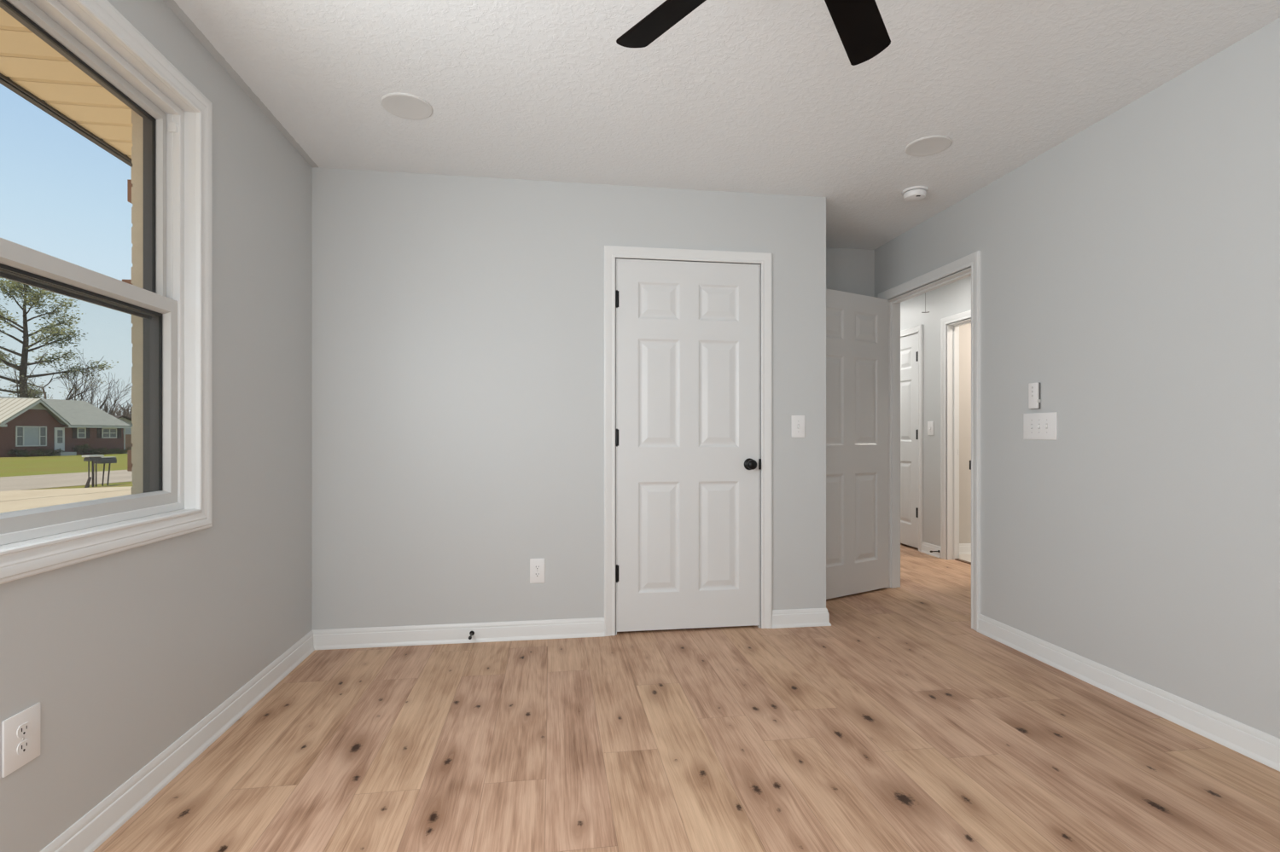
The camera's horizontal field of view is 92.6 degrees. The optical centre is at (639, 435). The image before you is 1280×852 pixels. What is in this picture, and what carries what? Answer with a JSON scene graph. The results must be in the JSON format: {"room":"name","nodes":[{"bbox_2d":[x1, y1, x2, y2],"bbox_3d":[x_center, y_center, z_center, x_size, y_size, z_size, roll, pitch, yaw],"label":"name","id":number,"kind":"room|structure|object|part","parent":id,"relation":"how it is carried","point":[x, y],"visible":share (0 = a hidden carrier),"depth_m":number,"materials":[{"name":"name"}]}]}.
{"room":"empty bedroom","nodes":[
{"label":"empty bedroom","id":0,"kind":"room"},
{"bbox_2d":[0,7,132,167],"bbox_3d":[1.425,-1.311,3.137,7.500,0.210,9.800,0,0,-8],"label":"soffit","id":1,"kind":"structure","parent":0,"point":[30,67],"depth_m":2.16,"materials":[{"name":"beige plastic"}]},
{"bbox_2d":[0,0,311,851],"bbox_3d":[-1.480,-0.136,1.503,0.100,2.440,5.200,0,0,-8],"label":"wall","id":2,"kind":"structure","parent":0,"point":[122,654],"depth_m":2.21,"materials":[{"name":"grey paint"}]},
{"bbox_2d":[1,703,40,778],"bbox_3d":[-1.410,0.694,1.397,0.008,0.125,0.098,0,0,-8],"label":"electrical outlet","id":3,"kind":"object","parent":2,"relation":"attached to","point":[20,732],"visible":1,"depth_m":1.39,"materials":[{"name":"white plastic"}]},
{"bbox_2d":[16,721,30,738],"bbox_3d":[-1.408,0.674,1.397,0.003,0.028,0.035,0,0,-8],"label":"receptacle","id":4,"kind":"object","parent":3,"relation":"attached to","point":[23,729],"depth_m":1.40,"materials":[{"name":"white plastic"}]},
{"bbox_2d":[16,738,30,756],"bbox_3d":[-1.408,0.714,1.397,0.003,0.028,0.035,0,0,-8],"label":"receptacle","id":5,"kind":"object","parent":3,"relation":"attached to","point":[23,746],"depth_m":1.40,"materials":[{"name":"white plastic"}]},
{"bbox_2d":[0,0,212,584],"bbox_3d":[-1.511,-0.424,1.620,0.170,1.499,1.067,0,0,-8],"label":"window","id":6,"kind":"structure","parent":2,"relation":"in","point":[174,303],"depth_m":2.00,"materials":[{"name":"white paint"}]},
{"bbox_3d":[-1.571,-0.426,1.611,0.050,1.356,0.968,0,0,-8],"label":"outside frame","id":7,"kind":"part","parent":6,"relation":"part of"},
{"bbox_3d":[-1.534,-0.739,1.617,0.024,0.675,0.870,0,0,-8],"label":"sash","id":8,"kind":"part","parent":6,"relation":"part of","materials":[{"name":"plastic"}]},
{"bbox_3d":[-1.502,-0.100,1.621,0.028,0.700,0.870,0,0,-8],"label":"sash","id":9,"kind":"part","parent":6,"relation":"part of","materials":[{"name":"plastic"}]},
{"bbox_2d":[39,630,314,851],"bbox_3d":[-1.349,1.036,1.018,0.021,0.097,4.203,0,0,-8],"label":"baseboard","id":10,"kind":"structure","parent":2,"relation":"attached to","point":[96,827],"depth_m":1.93,"materials":[{"name":"white paint"}]},
{"bbox_2d":[311,167,826,634],"bbox_3d":[-0.307,-0.136,3.349,2.751,2.440,0.110,0,0,-8],"label":"wall","id":11,"kind":"structure","parent":0,"point":[457,322],"depth_m":3.22,"materials":[{"name":"grey paint"}]},
{"bbox_2d":[468,631,474,639],"bbox_3d":[-0.872,1.036,3.155,0.025,0.025,0.086,0,0,-8],"label":"door stop","id":12,"kind":"object","parent":11,"relation":"attached to","point":[471,633],"visible":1,"depth_m":3.18,"materials":[{"name":"black metal"}]},
{"bbox_2d":[529,558,544,583],"bbox_3d":[-0.546,0.723,3.254,0.078,0.130,0.008,0,0,-8],"label":"electrical outlet","id":13,"kind":"object","parent":11,"relation":"attached to","point":[537,566],"visible":1,"depth_m":3.25,"materials":[{"name":"white plastic"}]},
{"bbox_2d":[534,564,541,570],"bbox_3d":[-0.545,0.704,3.252,0.035,0.028,0.003,0,0,-8],"label":"receptacle","id":14,"kind":"object","parent":13,"relation":"attached to","point":[536,567],"depth_m":3.25,"materials":[{"name":"white plastic"}]},
{"bbox_2d":[534,572,541,577],"bbox_3d":[-0.545,0.743,3.252,0.035,0.028,0.003,0,0,-8],"label":"receptacle","id":15,"kind":"object","parent":13,"relation":"attached to","point":[536,574],"depth_m":3.25,"materials":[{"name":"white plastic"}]},
{"bbox_2d":[312,608,831,650],"bbox_3d":[-0.351,1.036,3.721,2.772,0.097,0.902,0,0,-8],"label":"baseboard","id":16,"kind":"structure","parent":11,"relation":"attached to","point":[593,627],"depth_m":3.21,"materials":[{"name":"white paint"}]},
{"bbox_2d":[616,259,758,632],"bbox_3d":[0.270,0.058,3.362,0.808,2.022,0.102,0,0,-8],"label":"door","id":17,"kind":"structure","parent":11,"relation":"in","point":[687,430],"depth_m":3.38,"materials":[{"name":"white paint"}]},
{"bbox_3d":[0.618,0.164,3.395,0.066,0.066,0.066,0,0,-8],"label":"knob","id":18,"kind":"part","parent":17,"relation":"part of","materials":[{"name":"black metal"}]},
{"bbox_2d":[604,245,772,636],"bbox_3d":[0.264,0.031,3.431,0.944,2.106,0.144,0,0,-8],"label":"door frame","id":19,"kind":"structure","parent":11,"relation":"attached to","point":[611,253],"depth_m":3.36,"materials":[{"name":"white paint"}]},
{"bbox_3d":[0.672,0.164,3.429,0.012,0.060,0.011,0,0,-8],"label":"strike plate","id":20,"kind":"part","parent":19,"relation":"part of","materials":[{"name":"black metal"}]},
{"bbox_2d":[791,415,804,437],"bbox_3d":[0.897,-0.048,3.460,0.080,0.126,0.016,0,0,-8],"label":"light switch","id":21,"kind":"object","parent":11,"relation":"attached to","point":[798,421],"visible":1,"depth_m":3.46,"materials":[{"name":"white plastic"}]},
{"bbox_2d":[93,543,1279,851],"bbox_3d":[0.719,1.084,2.984,4.717,0.001,7.540,0,0,-8],"label":"floor","id":22,"kind":"structure","parent":0,"point":[896,724],"depth_m":2.05,"materials":[{"name":"brown wood"}]},
{"bbox_2d":[162,0,1279,250],"bbox_3d":[1.521,-1.396,3.100,6.699,0.080,7.700,0,0,-8],"label":"ceiling","id":23,"kind":"structure","parent":0,"point":[754,96],"depth_m":2.35,"materials":[{"name":"white paint"}]},
{"bbox_2d":[380,93,432,119],"bbox_3d":[-0.960,-1.353,2.523,0.202,0.006,0.202,0,0,-8],"label":"recessed light","id":24,"kind":"object","parent":23,"relation":"in","point":[402,105],"visible":1,"depth_m":2.52,"materials":[{"name":"white plastic"}]},
{"bbox_2d":[616,0,890,65],"bbox_3d":[0.345,-1.212,1.224,1.156,0.287,1.132,0,0,-8],"label":"ceiling fan","id":25,"kind":"object","parent":23,"relation":"hanging from","point":[859,25],"visible":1,"depth_m":1.63,"materials":[{"name":"black wood"}]},
{"bbox_3d":[0.107,-1.096,1.555,0.110,0.036,0.444,0,0,-40],"label":"blade","id":26,"kind":"part","parent":25,"relation":"part of","materials":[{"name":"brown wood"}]},
{"bbox_3d":[0.555,-1.096,1.585,0.110,0.036,0.444,0,0,32],"label":"blade","id":27,"kind":"part","parent":25,"relation":"part of","materials":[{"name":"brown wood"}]},
{"bbox_2d":[901,186,928,202],"bbox_3d":[1.526,-1.333,3.396,0.136,0.046,0.136,0,0,-8],"label":"smoke detector","id":28,"kind":"object","parent":23,"relation":"attached to","point":[916,193],"visible":1,"depth_m":3.36,"materials":[{"name":"white plastic"}]},
{"bbox_3d":[1.526,-1.351,3.396,0.136,0.010,0.136,0,0,-8],"label":"plate","id":29,"kind":"part","parent":28,"relation":"part of","materials":[{"name":"white plastic"}]},
{"bbox_2d":[921,292,929,313],"bbox_3d":[2.543,-1.221,5.453,0.009,0.270,0.075,0,0,-27],"label":"pull cord","id":30,"kind":"object","parent":23,"relation":"hanging from","point":[925,293],"visible":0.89,"depth_m":5.45,"materials":[{"name":"white plastic"}]},
{"bbox_2d":[904,135,952,156],"bbox_3d":[1.350,-1.353,2.869,0.202,0.006,0.202,0,0,-8],"label":"recessed light","id":31,"kind":"object","parent":23,"relation":"in","point":[930,145],"visible":1,"depth_m":2.86,"materials":[{"name":"white plastic"}]},
{"bbox_2d":[826,247,874,296],"bbox_3d":[-0.043,-0.136,4.272,3.540,2.440,0.100,0,0,-8],"label":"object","id":32,"kind":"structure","parent":0,"point":[847,270],"depth_m":4.45,"materials":[{"name":"grey paint"}]},
{"bbox_2d":[900,275,971,559],"bbox_3d":[2.755,-0.136,5.098,0.110,2.440,4.100,0,0,-8],"label":"wall","id":33,"kind":"structure","parent":0,"point":[952,299],"depth_m":5.51,"materials":[{"name":"grey paint"}]},
{"bbox_2d":[900,333,918,548],"bbox_3d":[2.539,0.056,6.106,0.102,2.017,0.772,0,0,-8],"label":"door","id":34,"kind":"structure","parent":33,"relation":"in","point":[909,345],"depth_m":5.89,"materials":[{"name":"white paint"}]},
{"bbox_2d":[900,324,922,552],"bbox_3d":[2.598,0.031,6.118,0.127,2.106,0.908,0,0,-8],"label":"door frame","id":35,"kind":"structure","parent":33,"relation":"attached to","point":[918,329],"depth_m":5.67,"materials":[{"name":"white paint"}]},
{"bbox_2d":[920,541,940,558],"bbox_3d":[2.529,1.036,6.200,0.021,0.097,1.654,0,0,-8],"label":"baseboard","id":36,"kind":"structure","parent":33,"relation":"attached to","point":[927,548],"depth_m":5.53,"materials":[{"name":"white paint"}]},
{"bbox_2d":[927,421,933,435],"bbox_3d":[2.627,-0.061,5.540,0.016,0.125,0.085,0,0,-8],"label":"light switch","id":37,"kind":"object","parent":33,"relation":"attached to","point":[930,424],"visible":1,"depth_m":5.54,"materials":[{"name":"white plastic"}]},
{"bbox_2d":[940,309,971,559],"bbox_3d":[2.778,0.031,4.940,0.144,2.106,0.911,0,0,-8],"label":"door frame","id":38,"kind":"structure","parent":33,"relation":"attached to","point":[952,332],"depth_m":5.32,"materials":[{"name":"white paint"}]},
{"bbox_2d":[954,558,971,564],"bbox_3d":[2.808,1.080,4.944,0.042,0.008,0.780,0,0,-8],"label":"trim","id":39,"kind":"structure","parent":33,"relation":"attached to","point":[958,560],"depth_m":5.23,"materials":[{"name":"wood"}]},
{"bbox_2d":[959,323,971,543],"bbox_3d":[3.753,-0.136,4.824,1.787,2.440,1.870,0,0,-8],"label":"wall","id":40,"kind":"structure","parent":0,"point":[964,330],"depth_m":5.57,"materials":[{"name":"paint"}]},
{"bbox_2d":[959,543,971,554],"bbox_3d":[3.582,1.036,5.652,1.687,0.097,0.021,0,0,-8],"label":"baseboard","id":41,"kind":"structure","parent":40,"relation":"attached to","point":[964,549],"depth_m":5.56,"materials":[{"name":"white paint"}]},
{"bbox_2d":[959,554,971,562],"bbox_3d":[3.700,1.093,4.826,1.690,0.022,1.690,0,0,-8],"label":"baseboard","id":42,"kind":"structure","parent":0,"point":[964,557],"depth_m":5.41,"materials":[{"name":"white wood"}]},
{"bbox_2d":[874,17,1279,738],"bbox_3d":[2.129,-0.136,2.018,0.111,2.440,5.184,0,0,-8],"label":"wall","id":43,"kind":"structure","parent":0,"point":[1130,268],"depth_m":2.42,"materials":[{"name":"grey paint"}]},
{"bbox_2d":[826,288,888,599],"bbox_3d":[1.396,0.059,4.110,0.822,2.022,0.168,0,0,-31],"label":"door","id":44,"kind":"structure","parent":43,"relation":"in","point":[857,325],"depth_m":4.13,"materials":[{"name":"white paint"}]},
{"bbox_2d":[878,250,980,631],"bbox_3d":[1.856,0.034,3.898,0.145,2.100,1.048,0,0,-8],"label":"door frame","id":45,"kind":"structure","parent":43,"relation":"attached to","point":[973,260],"depth_m":3.88,"materials":[{"name":"white paint"}]},
{"bbox_2d":[1028,382,1041,409],"bbox_3d":[1.921,-0.190,2.979,0.024,0.128,0.056,0,0,-8],"label":"remote","id":46,"kind":"object","parent":43,"relation":"attached to","point":[1034,400],"visible":1,"depth_m":2.97,"materials":[{"name":"grey plastic"}]},
{"bbox_2d":[1023,412,1057,440],"bbox_3d":[1.930,-0.042,2.944,0.016,0.128,0.202,0,0,-8],"label":"light switch","id":47,"kind":"object","parent":43,"relation":"attached to","point":[1036,426],"visible":1,"depth_m":2.94,"materials":[{"name":"white plastic"}]},
{"bbox_2d":[977,614,1279,772],"bbox_3d":[2.151,1.036,1.408,0.021,0.097,3.969,0,0,-8],"label":"baseboard","id":48,"kind":"structure","parent":43,"relation":"attached to","point":[1262,747],"depth_m":2.41,"materials":[{"name":"white paint"}]},
{"label":"outside","id":49,"kind":"structure","parent":0,"visible":0},
{"bbox_2d":[0,451,132,489],"bbox_3d":[-92.147,1.834,63.317,320.000,0.300,340.000,0,0,8],"label":"ground","id":50,"kind":"structure","parent":49,"point":[9,467],"depth_m":33.08,"materials":[{"name":"green plant"}]},
{"bbox_2d":[0,382,48,398],"bbox_3d":[-70.687,-2.185,69.875,5.509,7.793,7.337,0,0,8],"label":"tree","id":51,"kind":"object","parent":50,"relation":"on","point":[43,382],"visible":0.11,"depth_m":69.90,"materials":[{"name":"green plant"}]},
{"bbox_2d":[6,448,45,457],"bbox_3d":[-47.183,1.384,46.976,1.549,0.822,1.979,0,0,8],"label":"shrub","id":52,"kind":"object","parent":50,"relation":"on","point":[20,453],"visible":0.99,"depth_m":46.93,"materials":[{"name":"green plant"}]},
{"bbox_2d":[35,448,64,456],"bbox_3d":[-46.975,1.414,48.737,1.306,0.686,1.993,0,0,8],"label":"shrub","id":53,"kind":"object","parent":50,"relation":"on","point":[55,453],"visible":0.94,"depth_m":48.57,"materials":[{"name":"green plant"}]},
{"bbox_2d":[0,347,110,401],"bbox_3d":[-62.151,-3.793,64.727,10.743,11.079,9.184,0,0,39],"label":"bare tree","id":54,"kind":"object","parent":50,"relation":"on","point":[22,389],"visible":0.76,"depth_m":64.64,"materials":[{"name":"brown plant"}]},
{"bbox_2d":[0,277,118,398],"bbox_3d":[-66.694,-8.011,66.126,12.707,19.410,17.367,0,0,8],"label":"evergreen tree","id":55,"kind":"object","parent":50,"relation":"on","point":[36,296],"visible":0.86,"depth_m":66.31,"materials":[{"name":"green plant"}]},
{"bbox_2d":[0,396,131,457],"bbox_3d":[-51.635,-0.676,51.214,10.350,4.920,10.200,0,0,8],"label":"brick house","id":56,"kind":"structure","parent":50,"relation":"on","point":[26,423],"depth_m":49.81,"materials":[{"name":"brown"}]},
{"bbox_3d":[-47.861,0.104,47.175,0.020,1.480,0.461,0,0,8],"label":"pane","id":57,"kind":"part","parent":56,"relation":"part of","materials":[{"name":"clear glass"}]},
{"bbox_3d":[-47.747,0.104,47.991,0.020,1.480,1.068,0,0,8],"label":"pane","id":58,"kind":"part","parent":56,"relation":"part of","materials":[{"name":"grey glass"}]},
{"bbox_2d":[26,403,46,410],"bbox_3d":[-47.692,-2.346,48.282,0.030,0.660,1.660,0,0,8],"label":"gable vent","id":59,"kind":"object","parent":56,"relation":"attached to","point":[38,407],"depth_m":48.49,"materials":[{"name":"grey"}]},
{"bbox_3d":[-47.634,0.104,48.808,0.020,1.480,0.461,0,0,8],"label":"pane","id":60,"kind":"part","parent":56,"relation":"part of","materials":[{"name":"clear glass"}]},
{"bbox_3d":[-47.447,0.384,50.004,0.080,2.000,0.760,0,0,8],"label":"door","id":61,"kind":"part","parent":56,"relation":"part of","materials":[{"name":"white wood"}]},
{"bbox_3d":[-47.406,-0.136,50.009,0.020,0.520,0.380,0,0,8],"label":"pane","id":62,"kind":"part","parent":56,"relation":"part of","materials":[{"name":"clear glass"}]},
{"bbox_3d":[-47.406,0.424,50.009,0.020,0.480,0.380,0,0,8],"label":"pane","id":63,"kind":"part","parent":56,"relation":"part of","materials":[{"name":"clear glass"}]},
{"bbox_2d":[72,427,76,438],"bbox_3d":[-47.293,-0.166,51.179,0.060,0.900,0.330,0,0,8],"label":"shutter","id":64,"kind":"object","parent":56,"relation":"hanging from","point":[74,429],"depth_m":51.15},
{"bbox_3d":[-47.229,-0.166,51.715,0.020,0.800,0.630,0,0,8],"label":"pane","id":65,"kind":"part","parent":56,"relation":"part of","materials":[{"name":"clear glass"}]},
{"bbox_2d":[86,428,89,438],"bbox_3d":[-47.145,-0.166,52.244,0.060,0.900,0.320,0,0,8],"label":"shutter","id":66,"kind":"object","parent":56,"relation":"hanging from","point":[87,429],"depth_m":52.22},
{"bbox_2d":[97,428,101,438],"bbox_3d":[-47.013,-0.166,53.195,0.060,0.900,0.360,0,0,8],"label":"shutter","id":67,"kind":"object","parent":56,"relation":"hanging from","point":[99,430],"depth_m":53.18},
{"bbox_3d":[-46.947,-0.166,53.741,0.020,0.800,0.600,0,0,8],"label":"pane","id":68,"kind":"part","parent":56,"relation":"part of","materials":[{"name":"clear glass"}]},
{"bbox_3d":[-46.855,-0.166,54.395,0.020,0.800,0.600,0,0,8],"label":"pane","id":69,"kind":"part","parent":56,"relation":"part of","materials":[{"name":"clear glass"}]},
{"bbox_2d":[116,428,121,438],"bbox_3d":[-46.770,-0.166,54.938,0.060,0.900,0.360,0,0,8],"label":"shutter","id":70,"kind":"object","parent":56,"relation":"hanging from","point":[119,430],"depth_m":54.90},
{"bbox_2d":[46,354,110,408],"bbox_3d":[-61.126,-3.575,66.709,5.385,10.588,8.467,0,0,-37],"label":"bare tree","id":71,"kind":"object","parent":50,"relation":"on","point":[65,376],"visible":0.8,"depth_m":66.56,"materials":[{"name":"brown plant"}]},
{"bbox_2d":[57,349,104,404],"bbox_3d":[-63.671,-4.149,70.585,5.756,11.681,4.253,0,0,8],"label":"bare tree","id":72,"kind":"object","parent":50,"relation":"on","point":[76,349],"visible":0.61,"depth_m":70.27,"materials":[{"name":"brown plant"}]},
{"bbox_2d":[71,443,91,455],"bbox_3d":[-46.539,1.201,51.062,1.163,1.044,1.463,0,0,8],"label":"shrub","id":73,"kind":"object","parent":50,"relation":"on","point":[84,450],"visible":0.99,"depth_m":50.98,"materials":[{"name":"green plant"}]},
{"bbox_2d":[84,477,91,488],"bbox_3d":[-17.625,1.541,19.529,0.097,0.399,0.211,0,0,8],"label":"wooden stake","id":74,"kind":"object","parent":50,"relation":"on","point":[87,485],"visible":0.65,"depth_m":19.51,"materials":[{"name":"brown wood"}]},
{"bbox_2d":[49,394,131,418],"bbox_3d":[-95.511,-2.610,111.210,32.117,8.701,64.752,0,0,8],"label":"woods","id":75,"kind":"object","parent":50,"relation":"on","point":[125,412],"visible":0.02,"depth_m":103.67,"materials":[{"name":"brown plant"}]},
{"bbox_2d":[81,454,104,487],"bbox_3d":[-17.734,1.194,19.836,0.280,1.080,0.480,0,0,8],"label":"mailbox","id":76,"kind":"object","parent":50,"relation":"on","point":[93,458],"visible":0.89,"depth_m":19.82,"materials":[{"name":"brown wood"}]},
{"bbox_3d":[-17.752,1.279,19.708,0.033,0.910,0.033,0,0,-15],"label":"post","id":77,"kind":"part","parent":76,"relation":"part of","materials":[{"name":"brown wood"}]},
{"bbox_2d":[81,454,104,457],"bbox_3d":[-17.734,0.684,19.836,0.280,0.060,0.480,0,0,8],"label":"shelf","id":78,"kind":"object","parent":76,"relation":"attached to","point":[94,456],"depth_m":19.79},
{"bbox_3d":[-17.734,1.279,19.836,0.059,0.910,0.059,0,0,30],"label":"post","id":79,"kind":"part","parent":76,"relation":"part of","materials":[{"name":"brown wood"}]},
{"bbox_3d":[-17.720,1.279,19.935,0.033,0.910,0.033,0,0,-15],"label":"post","id":80,"kind":"part","parent":76,"relation":"part of","materials":[{"name":"brown wood"}]},
{"bbox_2d":[89,448,114,454],"bbox_3d":[-46.436,1.472,52.581,1.364,0.842,1.933,0,0,8],"label":"shrub","id":81,"kind":"object","parent":50,"relation":"on","point":[101,451],"visible":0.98,"depth_m":52.53,"materials":[{"name":"green plant"}]},
{"bbox_2d":[75,384,131,413],"bbox_3d":[-67.305,-2.451,76.226,6.195,8.328,5.984,0,0,8],"label":"bare tree","id":82,"kind":"object","parent":50,"relation":"on","point":[89,396],"visible":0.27,"depth_m":75.75,"materials":[{"name":"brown plant"}]},
{"bbox_2d":[94,456,116,486],"bbox_3d":[-17.808,1.234,20.392,0.240,1.004,0.544,0,0,8],"label":"mailbox","id":83,"kind":"object","parent":50,"relation":"on","point":[109,460],"visible":0.77,"depth_m":20.35,"materials":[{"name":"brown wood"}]},
{"bbox_3d":[-17.818,1.329,20.318,0.040,0.813,0.110,0,0,8],"label":"post","id":84,"kind":"part","parent":83,"relation":"part of","materials":[{"name":"brown wood"}]},
{"bbox_3d":[-17.794,1.329,20.491,0.040,0.814,0.120,0,0,8],"label":"post","id":85,"kind":"part","parent":83,"relation":"part of","materials":[{"name":"brown wood"}]},
{"bbox_2d":[91,371,129,411],"bbox_3d":[-63.992,-3.128,73.190,5.013,9.643,3.759,0,0,8],"label":"bare tree","id":86,"kind":"object","parent":50,"relation":"on","point":[103,404],"visible":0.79,"depth_m":73.14,"materials":[{"name":"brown plant"}]},
{"bbox_2d":[103,378,131,414],"bbox_3d":[-63.579,-2.780,74.839,3.390,8.933,3.980,0,0,8],"label":"bare tree","id":87,"kind":"object","parent":50,"relation":"on","point":[118,379],"visible":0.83,"depth_m":74.72,"materials":[{"name":"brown plant"}]},
{"bbox_2d":[107,447,131,453],"bbox_3d":[-46.189,1.369,54.299,1.308,0.808,1.863,0,0,8],"label":"shrub","id":88,"kind":"object","parent":50,"relation":"on","point":[120,451],"visible":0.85,"depth_m":54.02,"materials":[{"name":"green plant"}]},
{"bbox_2d":[112,415,132,449],"bbox_3d":[-55.766,-0.106,63.198,5.700,3.780,5.800,0,0,8],"label":"house","id":89,"kind":"structure","parent":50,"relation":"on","point":[128,431],"depth_m":63.53,"materials":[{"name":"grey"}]},
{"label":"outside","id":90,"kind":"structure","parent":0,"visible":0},
{"bbox_2d":[0,486,132,501],"bbox_3d":[-20.919,1.680,-8.112,3.200,0.020,58.160,0,0,8],"label":"apron","id":91,"kind":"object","parent":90,"point":[26,494],"visible":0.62,"depth_m":17.74,"materials":[{"name":"concrete"}]},
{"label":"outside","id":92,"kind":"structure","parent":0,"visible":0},
{"bbox_2d":[0,489,131,513],"bbox_3d":[-7.171,1.682,-5.816,24.600,0.020,66.500,0,0,8],"label":"driveway","id":93,"kind":"structure","parent":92,"point":[17,505],"depth_m":15.47,"materials":[{"name":"concrete"}]},
{"bbox_2d":[122,109,143,494],"bbox_3d":[-1.590,0.237,1.487,0.121,2.933,5.000,0,0,-8],"label":"wall","id":94,"kind":"structure","parent":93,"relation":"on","point":[135,186],"depth_m":2.05,"materials":[{"name":"beige paint"}]},
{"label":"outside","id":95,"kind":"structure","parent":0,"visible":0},
{"bbox_2d":[0,470,131,491],"bbox_3d":[-17.666,1.682,52.943,7.200,0.020,340.000,0,0,8],"label":"road","id":96,"kind":"structure","parent":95,"point":[32,482],"depth_m":22.41,"materials":[{"name":"concrete"}]}
]}

